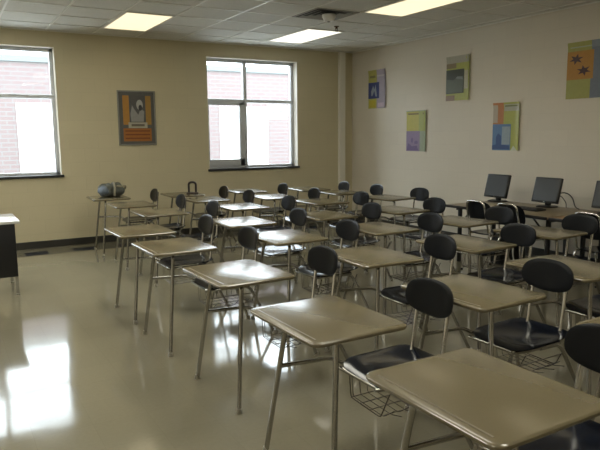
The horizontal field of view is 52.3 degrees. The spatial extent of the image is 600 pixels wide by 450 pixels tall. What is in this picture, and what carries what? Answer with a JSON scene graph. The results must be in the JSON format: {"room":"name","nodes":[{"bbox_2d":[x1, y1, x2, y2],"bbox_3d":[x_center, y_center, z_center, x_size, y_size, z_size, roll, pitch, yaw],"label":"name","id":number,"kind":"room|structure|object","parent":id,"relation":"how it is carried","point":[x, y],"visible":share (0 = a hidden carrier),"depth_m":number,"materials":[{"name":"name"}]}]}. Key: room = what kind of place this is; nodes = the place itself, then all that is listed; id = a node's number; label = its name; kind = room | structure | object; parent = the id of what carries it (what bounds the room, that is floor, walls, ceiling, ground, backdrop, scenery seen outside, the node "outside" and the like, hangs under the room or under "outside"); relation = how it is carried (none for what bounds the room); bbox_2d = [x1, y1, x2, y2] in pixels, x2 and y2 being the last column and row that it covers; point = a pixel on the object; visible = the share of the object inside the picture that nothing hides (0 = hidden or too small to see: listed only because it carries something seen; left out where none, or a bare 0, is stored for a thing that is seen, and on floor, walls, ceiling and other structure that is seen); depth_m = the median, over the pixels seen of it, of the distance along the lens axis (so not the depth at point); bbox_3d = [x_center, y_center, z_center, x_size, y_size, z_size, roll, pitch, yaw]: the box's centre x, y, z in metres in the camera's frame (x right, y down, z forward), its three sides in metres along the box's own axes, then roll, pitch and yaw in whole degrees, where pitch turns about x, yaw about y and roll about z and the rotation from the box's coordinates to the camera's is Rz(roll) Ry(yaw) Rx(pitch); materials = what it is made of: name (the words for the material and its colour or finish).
{"room":"classroom","nodes":[
{"label":"classroom","id":0,"kind":"room"},
{"bbox_2d":[0,28,351,242],"bbox_3d":[-2.994,-1.278,9.245,9.436,3.073,0.250,-5,10,-30],"label":"wall","id":1,"kind":"structure","parent":0,"point":[90,69],"depth_m":9.44,"materials":[{"name":"beige paint"}]},
{"bbox_2d":[0,44,63,179],"bbox_3d":[-4.243,-1.548,8.431,1.732,1.835,0.240,-5,10,-30],"label":"window","id":2,"kind":"structure","parent":1,"relation":"in","point":[50,50],"depth_m":8.77,"materials":[{"name":"grey metal"}]},
{"bbox_2d":[116,90,156,144],"bbox_3d":[-2.487,-1.633,9.336,0.580,0.820,0.020,-5,10,-30],"label":"framed poster","id":3,"kind":"object","parent":1,"relation":"attached to","point":[136,110],"visible":1,"depth_m":9.33,"materials":[{"name":"paper"}]},
{"bbox_2d":[129,96,145,121],"bbox_3d":[-2.480,-1.770,9.323,0.250,0.395,0.003,-5,10,-30],"label":"photo","id":4,"kind":"object","parent":3,"relation":"on","point":[137,104],"depth_m":9.32},
{"bbox_2d":[16,220,337,249],"bbox_3d":[-2.915,0.206,9.348,9.036,0.105,0.012,-5,10,-30],"label":"baseboard","id":5,"kind":"structure","parent":1,"relation":"attached to","point":[108,238],"depth_m":9.13,"materials":[{"name":"plastic"}]},
{"bbox_2d":[206,56,299,170],"bbox_3d":[-0.813,-1.868,10.407,1.723,1.835,0.240,-5,10,-30],"label":"window","id":6,"kind":"structure","parent":1,"relation":"in","point":[242,163],"depth_m":10.43,"materials":[{"name":"grey metal"}]},
{"bbox_2d":[338,51,345,212],"bbox_3d":[0.765,-1.602,11.228,0.125,3.073,0.070,-5,10,-30],"label":"trim","id":7,"kind":"structure","parent":1,"relation":"attached to","point":[341,54],"depth_m":11.14,"materials":[{"name":"beige paint"}]},
{"bbox_2d":[0,221,599,449],"bbox_3d":[-0.121,0.999,4.627,9.436,0.150,11.595,-5,10,-30],"label":"floor","id":8,"kind":"structure","parent":0,"point":[77,372],"depth_m":4.36,"materials":[{"name":"tile"}]},
{"bbox_2d":[0,214,19,294],"bbox_3d":[-3.582,0.349,6.123,1.400,0.765,0.700,-5,10,-30],"label":"desk","id":9,"kind":"object","parent":8,"relation":"on","point":[8,250],"visible":0.91,"depth_m":6.12,"materials":[{"name":"laminate"}]},
{"bbox_2d":[86,189,162,255],"bbox_3d":[-2.432,-0.072,8.648,1.005,0.848,0.645,-5,9,-28],"label":"student desk","id":10,"kind":"object","parent":8,"relation":"on","point":[154,194],"visible":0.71,"depth_m":8.63,"materials":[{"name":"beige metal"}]},
{"bbox_2d":[98,182,125,196],"bbox_3d":[-2.637,-0.503,8.565,0.394,0.203,0.286,-5,9,-26],"label":"drawstring bag","id":11,"kind":"object","parent":10,"relation":"on","point":[114,189],"visible":1,"depth_m":8.48,"materials":[{"name":"grey fabric"}]},
{"bbox_2d":[106,194,192,269],"bbox_3d":[-1.875,0.051,7.772,1.005,0.848,0.645,-5,9,-29],"label":"student desk","id":12,"kind":"object","parent":8,"relation":"on","point":[180,199],"visible":0.71,"depth_m":7.77,"materials":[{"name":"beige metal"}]},
{"bbox_2d":[104,214,229,323],"bbox_3d":[-1.215,0.356,5.641,1.005,0.848,0.645,-6,10,-31],"label":"student desk","id":13,"kind":"object","parent":8,"relation":"on","point":[206,223],"visible":0.79,"depth_m":5.64,"materials":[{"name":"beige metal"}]},
{"bbox_2d":[163,264,196,283],"bbox_3d":[-1.060,0.445,5.745,0.370,0.153,0.342,-6,10,-31],"label":"basket","id":14,"kind":"object","parent":13,"relation":"on","point":[175,268],"depth_m":5.62,"materials":[{"name":"metal"}]},
{"bbox_2d":[130,200,224,286],"bbox_3d":[-1.339,0.166,6.951,1.005,0.848,0.645,-5,10,-30],"label":"student desk","id":15,"kind":"object","parent":8,"relation":"on","point":[213,207],"visible":0.62,"depth_m":6.97,"materials":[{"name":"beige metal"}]},
{"bbox_2d":[160,181,237,243],"bbox_3d":[-1.480,-0.183,9.018,1.005,0.944,0.645,-5,9,-28],"label":"student desk","id":16,"kind":"object","parent":8,"relation":"on","point":[223,191],"depth_m":9.02,"materials":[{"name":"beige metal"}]},
{"bbox_2d":[131,226,276,356],"bbox_3d":[-0.749,0.467,4.856,1.005,0.848,0.645,-6,10,-31],"label":"student desk","id":17,"kind":"object","parent":8,"relation":"on","point":[248,237],"visible":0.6,"depth_m":4.82,"materials":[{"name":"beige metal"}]},
{"bbox_2d":[198,286,255,307],"bbox_3d":[-0.594,0.555,4.960,0.370,0.153,0.342,-6,10,-31],"label":"basket","id":18,"kind":"object","parent":17,"relation":"on","point":[248,287],"depth_m":4.90,"materials":[{"name":"metal"}]},
{"bbox_2d":[186,190,260,246],"bbox_3d":[-1.037,-0.033,8.294,1.005,0.848,0.645,-5,10,-30],"label":"student desk","id":19,"kind":"object","parent":8,"relation":"on","point":[248,195],"visible":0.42,"depth_m":8.30,"materials":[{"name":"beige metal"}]},
{"bbox_2d":[219,228,238,236],"bbox_3d":[-0.881,0.057,8.395,0.370,0.153,0.342,-5,10,-30],"label":"basket","id":20,"kind":"object","parent":19,"relation":"on","point":[232,233],"depth_m":8.39,"materials":[{"name":"metal"}]},
{"bbox_2d":[228,183,290,237],"bbox_3d":[-0.608,-0.211,9.488,1.005,0.848,0.645,-5,9,-27],"label":"student desk","id":21,"kind":"object","parent":8,"relation":"on","point":[282,188],"visible":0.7,"depth_m":9.52,"materials":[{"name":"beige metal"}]},
{"bbox_2d":[220,195,306,264],"bbox_3d":[-0.470,0.089,7.429,1.005,0.848,0.645,-5,10,-30],"label":"student desk","id":22,"kind":"object","parent":8,"relation":"on","point":[288,202],"visible":0.44,"depth_m":7.47,"materials":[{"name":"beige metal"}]},
{"bbox_2d":[182,245,348,414],"bbox_3d":[-0.167,0.596,3.936,1.005,0.848,0.645,-6,10,-32],"label":"student desk","id":23,"kind":"object","parent":8,"relation":"on","point":[323,259],"visible":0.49,"depth_m":3.85,"materials":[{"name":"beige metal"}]},
{"bbox_2d":[262,320,305,347],"bbox_3d":[-0.014,0.684,4.042,0.370,0.153,0.342,-6,10,-32],"label":"basket","id":24,"kind":"object","parent":23,"relation":"on","point":[270,340],"depth_m":4.03,"materials":[{"name":"metal"}]},
{"bbox_2d":[213,207,320,295],"bbox_3d":[-0.346,0.275,6.149,1.005,0.848,0.645,-5,10,-30],"label":"student desk","id":25,"kind":"object","parent":8,"relation":"on","point":[297,216],"visible":0.73,"depth_m":6.16,"materials":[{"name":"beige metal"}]},
{"bbox_2d":[258,253,304,269],"bbox_3d":[-0.189,0.363,6.250,0.370,0.153,0.342,-5,10,-30],"label":"basket","id":26,"kind":"object","parent":25,"relation":"on","point":[286,254],"depth_m":6.14,"materials":[{"name":"metal"}]},
{"bbox_2d":[255,188,329,246],"bbox_3d":[-0.135,-0.081,8.569,1.005,0.848,0.645,-5,9,-27],"label":"student desk","id":27,"kind":"object","parent":8,"relation":"on","point":[313,193],"visible":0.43,"depth_m":8.59,"materials":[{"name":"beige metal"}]},
{"bbox_2d":[285,219,317,231],"bbox_3d":[0.025,0.009,8.662,0.370,0.153,0.342,-5,9,-27],"label":"basket","id":28,"kind":"object","parent":27,"relation":"on","point":[308,220],"depth_m":8.60,"materials":[{"name":"metal"}]},
{"bbox_2d":[251,219,369,338],"bbox_3d":[0.097,0.403,5.240,1.005,0.848,0.645,-5,10,-31],"label":"student desk","id":29,"kind":"object","parent":8,"relation":"on","point":[347,229],"visible":0.7,"depth_m":5.24,"materials":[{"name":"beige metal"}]},
{"bbox_2d":[301,274,356,294],"bbox_3d":[0.252,0.492,5.343,0.370,0.153,0.342,-5,10,-31],"label":"basket","id":30,"kind":"object","parent":29,"relation":"on","point":[350,275],"depth_m":5.27,"materials":[{"name":"metal"}]},
{"bbox_2d":[288,181,349,227],"bbox_3d":[0.365,-0.256,9.741,1.005,0.848,0.645,-4,9,-25],"label":"student desk","id":31,"kind":"object","parent":8,"relation":"on","point":[344,185],"visible":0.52,"depth_m":9.77,"materials":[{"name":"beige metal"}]},
{"bbox_2d":[296,191,368,257],"bbox_3d":[0.482,0.009,7.914,1.005,0.848,0.645,-6,10,-31],"label":"student desk","id":32,"kind":"object","parent":8,"relation":"on","point":[360,197],"visible":0.42,"depth_m":7.93,"materials":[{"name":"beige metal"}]},
{"bbox_2d":[296,202,393,293],"bbox_3d":[0.466,0.203,6.587,1.005,0.848,0.645,-6,10,-31],"label":"student desk","id":33,"kind":"object","parent":8,"relation":"on","point":[371,210],"visible":0.56,"depth_m":6.62,"materials":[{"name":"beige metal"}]},
{"bbox_2d":[321,184,391,240],"bbox_3d":[0.823,-0.170,9.121,1.005,0.848,0.645,-5,9,-27],"label":"student desk","id":34,"kind":"object","parent":8,"relation":"on","point":[376,189],"visible":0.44,"depth_m":9.14,"materials":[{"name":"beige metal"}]},
{"bbox_2d":[250,278,476,449],"bbox_3d":[0.336,0.731,2.981,1.005,0.848,0.645,-5,10,-30],"label":"student desk","id":35,"kind":"object","parent":8,"relation":"on","point":[323,321],"visible":0.74,"depth_m":2.96,"materials":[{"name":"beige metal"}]},
{"bbox_2d":[349,376,416,416],"bbox_3d":[0.491,0.820,3.083,0.370,0.153,0.342,-5,10,-30],"label":"basket","id":36,"kind":"object","parent":35,"relation":"on","point":[371,409],"depth_m":3.05,"materials":[{"name":"metal"}]},
{"bbox_2d":[343,212,442,314],"bbox_3d":[0.916,0.334,5.667,1.005,0.848,0.645,-6,10,-31],"label":"student desk","id":37,"kind":"object","parent":8,"relation":"on","point":[427,221],"visible":0.53,"depth_m":5.68,"materials":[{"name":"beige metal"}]},
{"bbox_2d":[388,263,440,281],"bbox_3d":[1.071,0.422,5.770,0.370,0.153,0.342,-6,10,-31],"label":"basket","id":38,"kind":"object","parent":37,"relation":"on","point":[413,265],"depth_m":5.71,"materials":[{"name":"metal"}]},
{"bbox_2d":[363,188,428,250],"bbox_3d":[1.371,-0.065,8.365,1.005,0.848,0.645,-7,10,-37],"label":"student desk","id":39,"kind":"object","parent":8,"relation":"on","point":[419,194],"visible":0.57,"depth_m":8.40,"materials":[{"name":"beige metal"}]},
{"bbox_2d":[325,234,471,351],"bbox_3d":[0.708,0.520,4.400,1.005,0.848,0.645,-5,9,-28],"label":"student desk","id":40,"kind":"object","parent":8,"relation":"on","point":[440,246],"visible":0.57,"depth_m":4.40,"materials":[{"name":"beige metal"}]},
{"bbox_2d":[384,299,438,324],"bbox_3d":[0.867,0.610,4.496,0.370,0.153,0.342,-5,9,-28],"label":"basket","id":41,"kind":"object","parent":40,"relation":"on","point":[408,304],"depth_m":4.50,"materials":[{"name":"metal"}]},
{"bbox_2d":[364,197,455,282],"bbox_3d":[1.274,0.134,7.010,1.005,0.848,0.645,-7,10,-36],"label":"student desk","id":42,"kind":"object","parent":8,"relation":"on","point":[433,204],"visible":0.63,"depth_m":7.06,"materials":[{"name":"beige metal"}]},
{"bbox_2d":[401,240,425,251],"bbox_3d":[1.421,0.221,7.126,0.370,0.153,0.342,-7,10,-36],"label":"basket","id":43,"kind":"object","parent":42,"relation":"on","point":[418,248],"depth_m":7.20,"materials":[{"name":"metal"}]},
{"bbox_2d":[423,206,523,288],"bbox_3d":[1.731,0.265,6.088,1.005,0.848,0.645,-6,10,-35],"label":"student desk","id":44,"kind":"object","parent":8,"relation":"on","point":[501,215],"visible":0.45,"depth_m":6.09,"materials":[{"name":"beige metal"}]},
{"bbox_2d":[461,253,510,269],"bbox_3d":[1.879,0.352,6.202,0.370,0.153,0.342,-6,10,-35],"label":"basket","id":45,"kind":"object","parent":44,"relation":"on","point":[494,254],"depth_m":6.13,"materials":[{"name":"metal"}]},
{"bbox_2d":[416,223,545,350],"bbox_3d":[1.483,0.443,4.881,1.005,0.848,0.645,-6,10,-33],"label":"student desk","id":46,"kind":"object","parent":8,"relation":"on","point":[513,235],"visible":0.62,"depth_m":4.94,"materials":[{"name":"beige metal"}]},
{"bbox_2d":[366,323,599,449],"bbox_3d":[0.823,0.844,2.180,1.050,0.848,0.645,-5,10,-30],"label":"student desk","id":47,"kind":"object","parent":8,"relation":"on","point":[495,403],"visible":1,"depth_m":2.00,"materials":[{"name":"beige laminate"}]},
{"bbox_2d":[461,200,515,269],"bbox_3d":[2.203,0.113,7.125,0.518,0.841,0.402,-5,10,-30],"label":"chair","id":48,"kind":"object","parent":8,"relation":"on","point":[477,209],"visible":0.7,"depth_m":7.02,"materials":[{"name":"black plastic"}]},
{"bbox_2d":[401,258,581,410],"bbox_3d":[1.132,0.656,3.445,1.005,0.848,0.645,-6,10,-31],"label":"student desk","id":49,"kind":"object","parent":8,"relation":"on","point":[516,336],"visible":0.84,"depth_m":3.47,"materials":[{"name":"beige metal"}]},
{"bbox_2d":[478,342,564,372],"bbox_3d":[1.286,0.745,3.550,0.370,0.153,0.342,-6,10,-31],"label":"basket","id":50,"kind":"object","parent":49,"relation":"on","point":[555,344],"depth_m":3.47,"materials":[{"name":"metal"}]},
{"bbox_2d":[491,229,524,264],"bbox_3d":[2.574,0.256,7.575,0.436,0.420,0.180,-5,10,-30],"label":"computer tower","id":51,"kind":"object","parent":8,"relation":"on","point":[516,249],"visible":0.19,"depth_m":7.49,"materials":[{"name":"black plastic"}]},
{"bbox_2d":[492,203,544,270],"bbox_3d":[2.449,0.160,6.786,0.518,0.841,0.402,-5,10,-30],"label":"chair","id":52,"kind":"object","parent":8,"relation":"on","point":[519,215],"visible":0.2,"depth_m":6.58,"materials":[{"name":"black plastic"}]},
{"bbox_2d":[446,201,599,261],"bbox_3d":[2.578,0.152,7.241,0.924,0.723,1.490,-5,10,-30],"label":"table","id":53,"kind":"object","parent":8,"relation":"on","point":[559,211],"visible":0.37,"depth_m":6.83,"materials":[{"name":"beige laminate"}]},
{"bbox_2d":[468,202,497,206],"bbox_3d":[2.276,-0.262,7.502,0.160,0.027,0.440,-5,10,-30],"label":"keyboard","id":54,"kind":"object","parent":53,"relation":"on","point":[488,203],"visible":0.44,"depth_m":7.36,"materials":[{"name":"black plastic"}]},
{"bbox_2d":[484,174,511,201],"bbox_3d":[2.542,-0.477,7.850,0.200,0.346,0.356,-5,10,-30],"label":"monitor","id":55,"kind":"object","parent":53,"relation":"on","point":[497,185],"visible":1,"depth_m":7.82,"materials":[{"name":"black plastic"}]},
{"bbox_2d":[517,205,545,211],"bbox_3d":[2.586,-0.194,7.016,0.160,0.027,0.440,-5,10,-30],"label":"keyboard","id":56,"kind":"object","parent":53,"relation":"on","point":[535,209],"visible":0.75,"depth_m":6.87,"materials":[{"name":"black plastic"}]},
{"bbox_2d":[531,177,563,207],"bbox_3d":[2.920,-0.387,7.208,0.200,0.346,0.356,-5,10,-30],"label":"monitor","id":57,"kind":"object","parent":53,"relation":"on","point":[547,190],"visible":1,"depth_m":7.17,"materials":[{"name":"black plastic"}]},
{"bbox_2d":[560,192,578,208],"bbox_3d":[3.107,-0.287,7.109,0.073,0.173,0.386,-5,9,-26],"label":"cable","id":58,"kind":"object","parent":53,"relation":"on","point":[562,192],"visible":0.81,"depth_m":7.10,"materials":[{"name":"black plastic"}]},
{"bbox_2d":[493,214,599,326],"bbox_3d":[2.248,0.360,5.406,1.005,0.848,0.645,-7,10,-36],"label":"student desk","id":59,"kind":"object","parent":8,"relation":"on","point":[573,225],"visible":0.45,"depth_m":5.46,"materials":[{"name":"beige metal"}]},
{"bbox_2d":[505,255,599,394],"bbox_3d":[1.903,0.569,3.991,1.005,0.848,0.645,-5,9,-29],"label":"student desk","id":60,"kind":"object","parent":8,"relation":"on","point":[584,271],"visible":0.61,"depth_m":3.95,"materials":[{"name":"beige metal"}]},
{"bbox_2d":[569,313,584,327],"bbox_3d":[2.061,0.659,4.089,0.370,0.153,0.342,-5,9,-29],"label":"basket","id":61,"kind":"object","parent":60,"relation":"on","point":[569,313],"depth_m":4.15,"materials":[{"name":"metal"}]},
{"bbox_2d":[548,212,599,262],"bbox_3d":[3.344,0.335,5.941,0.924,0.723,1.510,-5,10,-30],"label":"table","id":62,"kind":"object","parent":8,"relation":"on","point":[555,219],"visible":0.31,"depth_m":6.32,"materials":[{"name":"brown laminate"}]},
{"bbox_2d":[591,181,599,213],"bbox_3d":[3.318,-0.292,6.533,0.200,0.346,0.356,-5,10,-30],"label":"monitor","id":63,"kind":"object","parent":62,"relation":"on","point":[596,198],"visible":1,"depth_m":6.63,"materials":[{"name":"black plastic"}]},
{"bbox_2d":[567,211,599,293],"bbox_3d":[2.937,0.273,5.978,0.518,0.841,0.402,-5,10,-30],"label":"chair","id":64,"kind":"object","parent":8,"relation":"on","point":[596,236],"visible":0.48,"depth_m":5.89,"materials":[{"name":"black plastic"}]},
{"bbox_2d":[576,317,599,420],"bbox_3d":[1.775,0.756,2.718,1.005,0.848,0.645,-6,10,-32],"label":"student desk","id":65,"kind":"object","parent":8,"relation":"on","point":[596,320],"visible":0.3,"depth_m":2.72,"materials":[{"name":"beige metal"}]},
{"bbox_2d":[0,0,599,51],"bbox_3d":[-0.149,-2.190,4.161,9.436,0.150,11.595,-5,10,-30],"label":"ceiling","id":66,"kind":"structure","parent":0,"point":[241,5],"depth_m":7.84,"materials":[{"name":"tile"}]},
{"bbox_2d":[103,12,174,31],"bbox_3d":[-2.132,-2.649,7.988,0.613,0.011,1.250,-5,10,-30],"label":"recessed light","id":67,"kind":"object","parent":66,"relation":"in","point":[133,21],"visible":1,"depth_m":7.93,"materials":[{"name":"white plastic"}]},
{"bbox_2d":[0,0,590,51],"bbox_3d":[-0.136,-2.109,4.151,9.036,0.009,11.145,-5,10,-30],"label":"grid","id":68,"kind":"structure","parent":66,"relation":"attached to","point":[73,1],"depth_m":7.84,"materials":[{"name":"white metal"}]},
{"bbox_2d":[268,29,342,43],"bbox_3d":[0.062,-2.853,9.252,0.613,0.011,1.250,-5,10,-30],"label":"recessed light","id":69,"kind":"object","parent":66,"relation":"in","point":[306,35],"visible":1,"depth_m":9.23,"materials":[{"name":"white plastic"}]},
{"bbox_2d":[292,8,359,20],"bbox_3d":[0.314,-2.608,7.579,0.611,0.017,0.611,-5,10,-30],"label":"ceiling vent","id":70,"kind":"object","parent":66,"relation":"in","point":[316,13],"visible":0.8,"depth_m":7.53,"materials":[{"name":"grey metal"}]},
{"bbox_2d":[322,13,335,21],"bbox_3d":[0.357,-2.557,7.568,0.170,0.090,0.170,-5,10,-30],"label":"smoke detector","id":71,"kind":"object","parent":70,"relation":"attached to","point":[328,17],"visible":1,"depth_m":7.51,"materials":[{"name":"white plastic"}]},
{"bbox_2d":[362,0,463,16],"bbox_3d":[1.342,-2.547,7.080,0.613,0.011,1.250,-5,10,-30],"label":"recessed light","id":72,"kind":"object","parent":66,"relation":"in","point":[402,8],"visible":1,"depth_m":7.19,"materials":[{"name":"white plastic"}]},
{"bbox_2d":[352,2,599,258],"bbox_3d":[3.916,-0.952,6.585,0.200,3.073,11.345,-5,10,-30],"label":"wall","id":73,"kind":"structure","parent":0,"point":[523,61],"depth_m":8.64,"materials":[{"name":"beige paint"}]},
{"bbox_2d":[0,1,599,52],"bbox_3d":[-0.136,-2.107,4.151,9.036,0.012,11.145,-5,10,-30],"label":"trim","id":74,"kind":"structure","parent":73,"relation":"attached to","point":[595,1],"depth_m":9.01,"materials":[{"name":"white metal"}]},
{"bbox_2d":[368,68,384,108],"bbox_3d":[1.333,-2.359,10.614,0.028,0.655,0.501,-5,9,-28],"label":"poster","id":75,"kind":"object","parent":73,"relation":"attached to","point":[376,85],"visible":1,"depth_m":10.62,"materials":[{"name":"multicoloured paper"}]},
{"bbox_2d":[368,82,378,98],"bbox_3d":[1.290,-2.352,10.701,0.001,0.275,0.310,-5,10,-30],"label":"picture","id":76,"kind":"object","parent":75,"relation":"attached to","point":[370,85],"depth_m":10.72},
{"bbox_2d":[406,110,425,150],"bbox_3d":[1.864,-1.512,9.830,0.028,0.645,0.481,-5,9,-27],"label":"poster","id":77,"kind":"object","parent":73,"relation":"attached to","point":[416,120],"visible":1,"depth_m":9.84,"materials":[{"name":"paper"}]},
{"bbox_2d":[406,131,419,150],"bbox_3d":[1.831,-1.362,9.922,0.001,0.323,0.326,-5,10,-30],"label":"picture","id":78,"kind":"object","parent":77,"relation":"attached to","point":[415,135],"depth_m":9.91},
{"bbox_2d":[446,54,469,100],"bbox_3d":[2.308,-2.151,8.956,0.028,0.640,0.481,-5,9,-28],"label":"poster","id":79,"kind":"object","parent":73,"relation":"attached to","point":[457,73],"visible":1,"depth_m":8.96,"materials":[{"name":"yellow paper"}]},
{"bbox_2d":[446,68,463,93],"bbox_3d":[2.284,-2.114,9.014,0.001,0.346,0.365,-5,10,-30],"label":"picture","id":80,"kind":"object","parent":79,"relation":"attached to","point":[450,74],"depth_m":9.00},
{"bbox_2d":[352,217,597,259],"bbox_3d":[3.791,0.514,6.827,0.012,0.105,11.133,-5,10,-30],"label":"baseboard","id":81,"kind":"structure","parent":73,"relation":"attached to","point":[535,251],"depth_m":8.15,"materials":[{"name":"plastic"}]},
{"bbox_2d":[492,102,519,150],"bbox_3d":[2.781,-1.332,8.268,0.028,0.640,0.461,-5,9,-28],"label":"poster","id":82,"kind":"object","parent":73,"relation":"attached to","point":[505,133],"visible":1,"depth_m":8.27,"materials":[{"name":"multicoloured paper"}]},
{"bbox_2d":[492,124,510,149],"bbox_3d":[2.749,-1.199,8.354,0.001,0.352,0.313,-5,10,-30],"label":"picture","id":83,"kind":"object","parent":82,"relation":"attached to","point":[497,128],"depth_m":8.40},
{"bbox_2d":[566,39,599,98],"bbox_3d":[3.420,-1.812,7.080,0.030,0.660,0.761,-5,9,-28],"label":"poster","id":84,"kind":"object","parent":73,"relation":"attached to","point":[583,61],"visible":1,"depth_m":7.21,"materials":[{"name":"paper"}]},
{"bbox_2d":[566,49,593,80],"bbox_3d":[3.321,-1.896,7.250,0.001,0.330,0.350,-5,10,-30],"label":"picture","id":85,"kind":"object","parent":84,"relation":"attached to","point":[587,60],"depth_m":7.24},
{"label":"outside","id":86,"kind":"structure","parent":0,"visible":0},
{"bbox_3d":[-13.231,-2.824,32.550,70.000,0.180,50.305,-5,10,-30],"label":"ground","id":87,"kind":"structure","parent":86,"visible":0},
{"bbox_2d":[0,54,289,172],"bbox_3d":[-3.028,-2.808,18.867,30.100,3.560,5.100,-5,10,-30],"label":"brick building","id":88,"kind":"structure","parent":87,"relation":"on","point":[26,126],"depth_m":16.23,"materials":[{"name":"brick"}]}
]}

